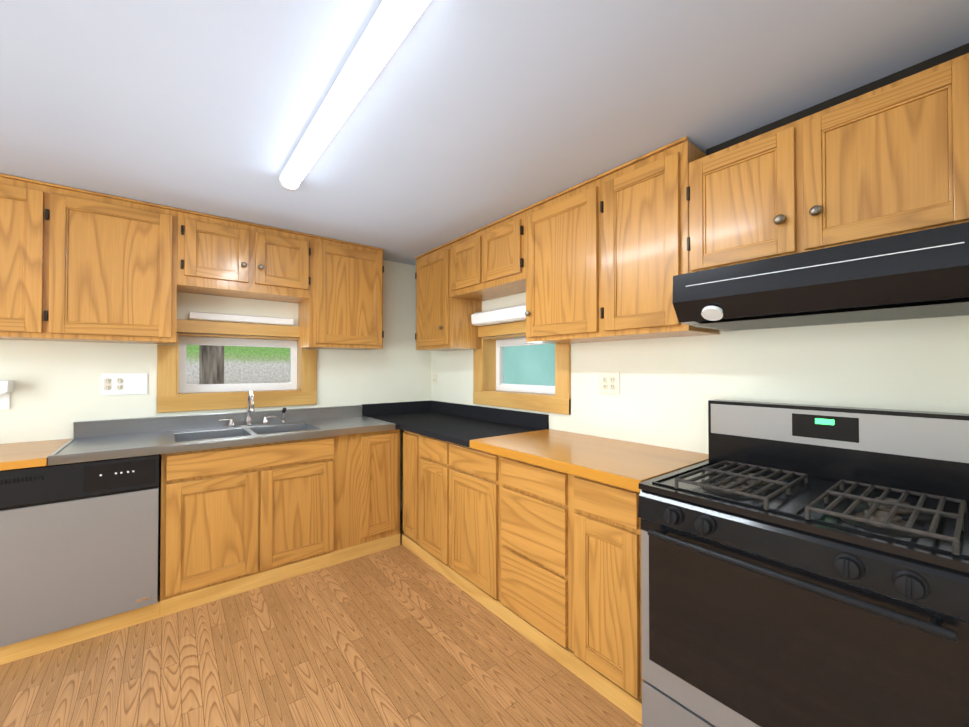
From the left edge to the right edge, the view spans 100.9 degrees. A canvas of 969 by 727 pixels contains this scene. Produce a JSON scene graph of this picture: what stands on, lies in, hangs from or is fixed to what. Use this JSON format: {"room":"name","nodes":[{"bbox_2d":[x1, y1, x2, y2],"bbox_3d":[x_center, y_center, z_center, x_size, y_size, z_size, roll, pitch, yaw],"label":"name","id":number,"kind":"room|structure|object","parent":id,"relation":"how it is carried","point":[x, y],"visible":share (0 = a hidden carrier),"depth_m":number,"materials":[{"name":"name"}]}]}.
{"room":"kitchen","nodes":[
{"label":"kitchen","id":0,"kind":"room"},
{"bbox_2d":[0,260,430,570],"bbox_3d":[-2.617,0.203,2.361,5.600,2.300,0.200,1,-1,-38],"label":"wall","id":1,"kind":"structure","parent":0,"point":[55,394],"depth_m":2.61,"materials":[{"name":"beige paint"}]},
{"bbox_2d":[0,380,13,408],"bbox_3d":[-2.712,0.171,2.074,0.335,0.158,0.127,1,-1,-38],"label":"dispenser","id":2,"kind":"object","parent":1,"relation":"attached to","point":[6,388],"visible":1,"depth_m":2.19,"materials":[{"name":"white plastic"}]},
{"bbox_2d":[0,173,177,344],"bbox_3d":[-2.386,-0.538,2.211,1.085,0.814,0.330,1,-1,-38],"label":"upper cabinet","id":3,"kind":"object","parent":1,"relation":"attached to","point":[78,266],"visible":1,"depth_m":2.18,"materials":[{"name":"brown wood"}]},
{"bbox_2d":[101,373,147,394],"bbox_3d":[-2.255,0.128,2.510,0.215,0.133,0.013,1,-1,-38],"label":"outlet","id":4,"kind":"object","parent":1,"relation":"attached to","point":[122,383],"visible":1,"depth_m":2.50,"materials":[{"name":"white plastic"}]},
{"bbox_2d":[157,319,316,412],"bbox_3d":[-1.790,0.018,2.974,0.995,0.615,0.220,1,-1,-38],"label":"window","id":5,"kind":"structure","parent":1,"relation":"in","point":[175,393],"depth_m":2.91,"materials":[{"name":"brown wood"}]},
{"bbox_2d":[189,311,293,325],"bbox_3d":[-1.733,-0.321,2.888,0.643,0.056,0.077,1,-1,-38],"label":"light","id":6,"kind":"object","parent":1,"relation":"attached to","point":[217,317],"visible":0.94,"depth_m":2.84,"materials":[{"name":"white plastic"}]},
{"bbox_2d":[177,208,310,302],"bbox_3d":[-1.653,-0.708,2.777,0.766,0.462,0.357,1,-1,-38],"label":"upper cabinet","id":7,"kind":"object","parent":1,"relation":"attached to","point":[218,256],"visible":1,"depth_m":2.64,"materials":[{"name":"brown wood"}]},
{"bbox_2d":[298,234,383,349],"bbox_3d":[-1.140,-0.527,3.199,0.570,0.814,0.330,1,-1,-38],"label":"upper cabinet","id":8,"kind":"object","parent":1,"relation":"attached to","point":[341,307],"visible":1,"depth_m":3.06,"materials":[{"name":"brown wood"}]},
{"bbox_2d":[0,512,643,726],"bbox_3d":[-0.566,1.374,-0.238,5.600,0.100,6.800,1,-1,-38],"label":"floor","id":9,"kind":"structure","parent":0,"point":[400,635],"depth_m":1.77,"materials":[{"name":"brown wood"}]},
{"bbox_2d":[0,454,160,646],"bbox_3d":[-2.138,0.871,2.150,0.608,0.779,0.614,1,-1,-38],"label":"dishwasher","id":10,"kind":"object","parent":9,"relation":"on","point":[79,543],"visible":0.94,"depth_m":1.92,"materials":[{"name":"silver metal"}]},
{"bbox_2d":[156,441,323,617],"bbox_3d":[-1.562,0.992,2.651,0.904,0.730,0.636,1,-1,-38],"label":"base cabinet","id":11,"kind":"object","parent":9,"relation":"on","point":[235,520],"depth_m":2.34,"materials":[{"name":"brown wood"}]},
{"bbox_2d":[296,432,371,568],"bbox_3d":[-1.136,0.925,2.990,0.317,0.872,0.636,1,-1,-38],"label":"base cabinet","id":12,"kind":"object","parent":9,"relation":"on","point":[346,519],"depth_m":2.75,"materials":[{"name":"brown wood"}]},
{"bbox_2d":[372,429,399,552],"bbox_3d":[-0.939,0.926,3.146,0.305,0.872,0.636,1,-1,-38],"label":"base cabinet","id":13,"kind":"object","parent":9,"relation":"on","point":[385,444],"depth_m":2.92,"materials":[{"name":"brown wood"}]},
{"bbox_2d":[48,405,394,465],"bbox_3d":[-1.544,0.484,2.654,1.746,0.270,0.665,1,-1,-38],"label":"countertop","id":14,"kind":"structure","parent":13,"relation":"on","point":[96,440],"depth_m":2.56,"materials":[{"name":"silver metal"}]},
{"bbox_2d":[0,439,70,470],"bbox_3d":[-2.548,0.456,1.859,0.808,0.037,0.662,1,-1,-38],"label":"counter butcher left","id":15,"kind":"structure","parent":14,"relation":"on","point":[20,455],"depth_m":1.95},
{"bbox_2d":[218,391,285,427],"bbox_3d":[-1.614,0.318,2.817,0.422,0.255,0.196,1,-1,-38],"label":"faucet","id":16,"kind":"object","parent":14,"relation":"on","point":[250,399],"visible":1,"depth_m":2.84,"materials":[{"name":"silver metal"}]},
{"bbox_2d":[402,430,409,549],"bbox_3d":[-0.272,0.925,3.063,0.636,0.872,0.321,1,-1,-38],"label":"base cabinet","id":17,"kind":"object","parent":9,"relation":"on","point":[406,435],"depth_m":2.94,"materials":[{"name":"brown wood"}]},
{"bbox_2d":[361,400,548,447],"bbox_3d":[-0.315,0.419,3.075,0.697,0.139,1.534,1,-1,-38],"label":"countertop","id":18,"kind":"structure","parent":17,"relation":"on","point":[460,424],"depth_m":3.06,"materials":[{"name":"black laminate"}]},
{"bbox_2d":[470,429,708,491],"bbox_3d":[0.502,0.454,2.070,0.665,0.045,1.052,1,-1,-38],"label":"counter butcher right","id":19,"kind":"structure","parent":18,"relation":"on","point":[625,464],"depth_m":1.89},
{"bbox_2d":[410,432,437,570],"bbox_3d":[-0.097,0.923,2.842,0.636,0.872,0.522,1,-1,-38],"label":"base cabinet","id":20,"kind":"object","parent":9,"relation":"on","point":[423,449],"depth_m":2.74,"materials":[{"name":"brown wood"}]},
{"bbox_2d":[438,439,493,612],"bbox_3d":[0.149,0.919,2.532,0.636,0.872,0.559,1,-1,-38],"label":"base cabinet","id":21,"kind":"object","parent":9,"relation":"on","point":[465,474],"depth_m":2.35,"materials":[{"name":"brown wood"}]},
{"bbox_2d":[494,454,565,667],"bbox_3d":[0.471,0.915,2.126,0.636,0.872,0.477,1,-1,-38],"label":"base cabinet","id":22,"kind":"object","parent":9,"relation":"on","point":[547,560],"depth_m":1.92,"materials":[{"name":"brown wood"}]},
{"bbox_2d":[566,473,642,724],"bbox_3d":[0.729,0.911,1.800,0.636,0.872,0.355,1,-1,-38],"label":"base cabinet","id":23,"kind":"object","parent":9,"relation":"on","point":[604,624],"depth_m":1.61,"materials":[{"name":"brown wood"}]},
{"bbox_2d":[638,399,968,726],"bbox_3d":[1.037,0.750,1.303,0.711,1.182,0.798,1,-1,-38],"label":"gas range","id":24,"kind":"object","parent":9,"relation":"on","point":[803,565],"visible":1,"depth_m":1.17,"materials":[{"name":"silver metal"}]},
{"bbox_2d":[0,0,968,265],"bbox_3d":[-0.566,-1.026,-0.210,5.600,0.100,6.800,1,-1,-38],"label":"ceiling","id":25,"kind":"structure","parent":0,"point":[464,116],"depth_m":1.41,"materials":[{"name":"white paint"}]},
{"bbox_2d":[279,0,430,190],"bbox_3d":[-0.568,-0.923,1.504,0.090,0.061,1.410,1,-1,-38],"label":"ceiling light","id":26,"kind":"object","parent":25,"relation":"attached to","point":[389,26],"visible":1,"depth_m":1.28,"materials":[{"name":"white plastic"}]},
{"bbox_2d":[431,292,968,453],"bbox_3d":[1.549,0.193,1.454,0.200,2.300,6.400,1,-1,-38],"label":"wall","id":27,"kind":"structure","parent":0,"point":[670,387],"depth_m":1.79,"materials":[{"name":"beige paint"}]},
{"bbox_2d":[432,372,436,383],"bbox_3d":[-0.482,0.140,3.842,0.008,0.120,0.075,1,-1,-38],"label":"outlet","id":28,"kind":"object","parent":27,"relation":"attached to","point":[434,377],"visible":1,"depth_m":3.83,"materials":[{"name":"beige plastic"}]},
{"bbox_2d":[414,242,481,350],"bbox_3d":[-0.332,-0.525,3.380,0.357,0.814,0.548,1,-1,-38],"label":"upper cabinet","id":29,"kind":"object","parent":27,"relation":"attached to","point":[443,320],"visible":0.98,"depth_m":3.21,"materials":[{"name":"brown wood"}]},
{"bbox_2d":[449,209,525,300],"bbox_3d":[0.107,-0.726,2.851,0.330,0.425,0.829,1,-1,-38],"label":"upper cabinet","id":30,"kind":"object","parent":27,"relation":"attached to","point":[488,263],"visible":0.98,"depth_m":2.71,"materials":[{"name":"brown wood"}]},
{"bbox_2d":[471,304,525,325],"bbox_3d":[0.183,-0.358,2.914,0.127,0.108,0.775,1,-1,-38],"label":"light","id":31,"kind":"object","parent":27,"relation":"attached to","point":[511,314],"visible":0.52,"depth_m":2.92,"materials":[{"name":"white plastic"}]},
{"bbox_2d":[473,321,570,414],"bbox_3d":[0.289,0.015,2.988,0.220,0.630,1.012,1,-1,-38],"label":"window","id":32,"kind":"structure","parent":27,"relation":"in","point":[490,388],"depth_m":3.04,"materials":[{"name":"brown wood"}]},
{"bbox_2d":[599,372,619,394],"bbox_3d":[0.724,0.114,2.322,0.008,0.126,0.135,1,-1,-38],"label":"outlet","id":33,"kind":"object","parent":27,"relation":"attached to","point":[609,382],"visible":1,"depth_m":2.32,"materials":[{"name":"beige plastic"}]},
{"bbox_2d":[524,136,718,343],"bbox_3d":[0.655,-0.539,2.136,0.357,0.814,0.968,1,-1,-38],"label":"upper cabinet","id":34,"kind":"object","parent":27,"relation":"attached to","point":[607,257],"visible":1,"depth_m":1.94,"materials":[{"name":"brown wood"}]},
{"bbox_2d":[686,43,968,272],"bbox_3d":[1.203,-0.647,1.443,0.362,0.616,0.794,1,-1,-38],"label":"upper cabinet","id":35,"kind":"object","parent":27,"relation":"attached to","point":[887,156],"visible":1,"depth_m":1.29,"materials":[{"name":"brown wood"}]},
{"bbox_2d":[672,222,968,330],"bbox_3d":[1.153,-0.245,1.386,0.504,0.186,0.766,1,-1,-38],"label":"range hood","id":36,"kind":"object","parent":35,"relation":"attached to","point":[922,274],"visible":1,"depth_m":1.19,"materials":[{"name":"black metal"}]},
{"label":"outside","id":37,"kind":"structure","parent":0,"visible":0},
{"bbox_2d":[199,337,223,383],"bbox_3d":[-2.613,-0.030,3.835,0.210,3.201,0.195,1,-1,-38],"label":"tree","id":38,"kind":"object","parent":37,"point":[211,366],"depth_m":3.76,"materials":[{"name":"brown plant"}]},
{"bbox_2d":[185,336,289,391],"bbox_3d":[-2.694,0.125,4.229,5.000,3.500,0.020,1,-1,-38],"label":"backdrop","id":39,"kind":"structure","parent":37,"point":[255,352],"depth_m":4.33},
{"bbox_2d":[504,338,554,393],"bbox_3d":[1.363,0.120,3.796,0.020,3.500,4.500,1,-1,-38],"label":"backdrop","id":40,"kind":"structure","parent":37,"point":[537,360],"depth_m":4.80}
]}

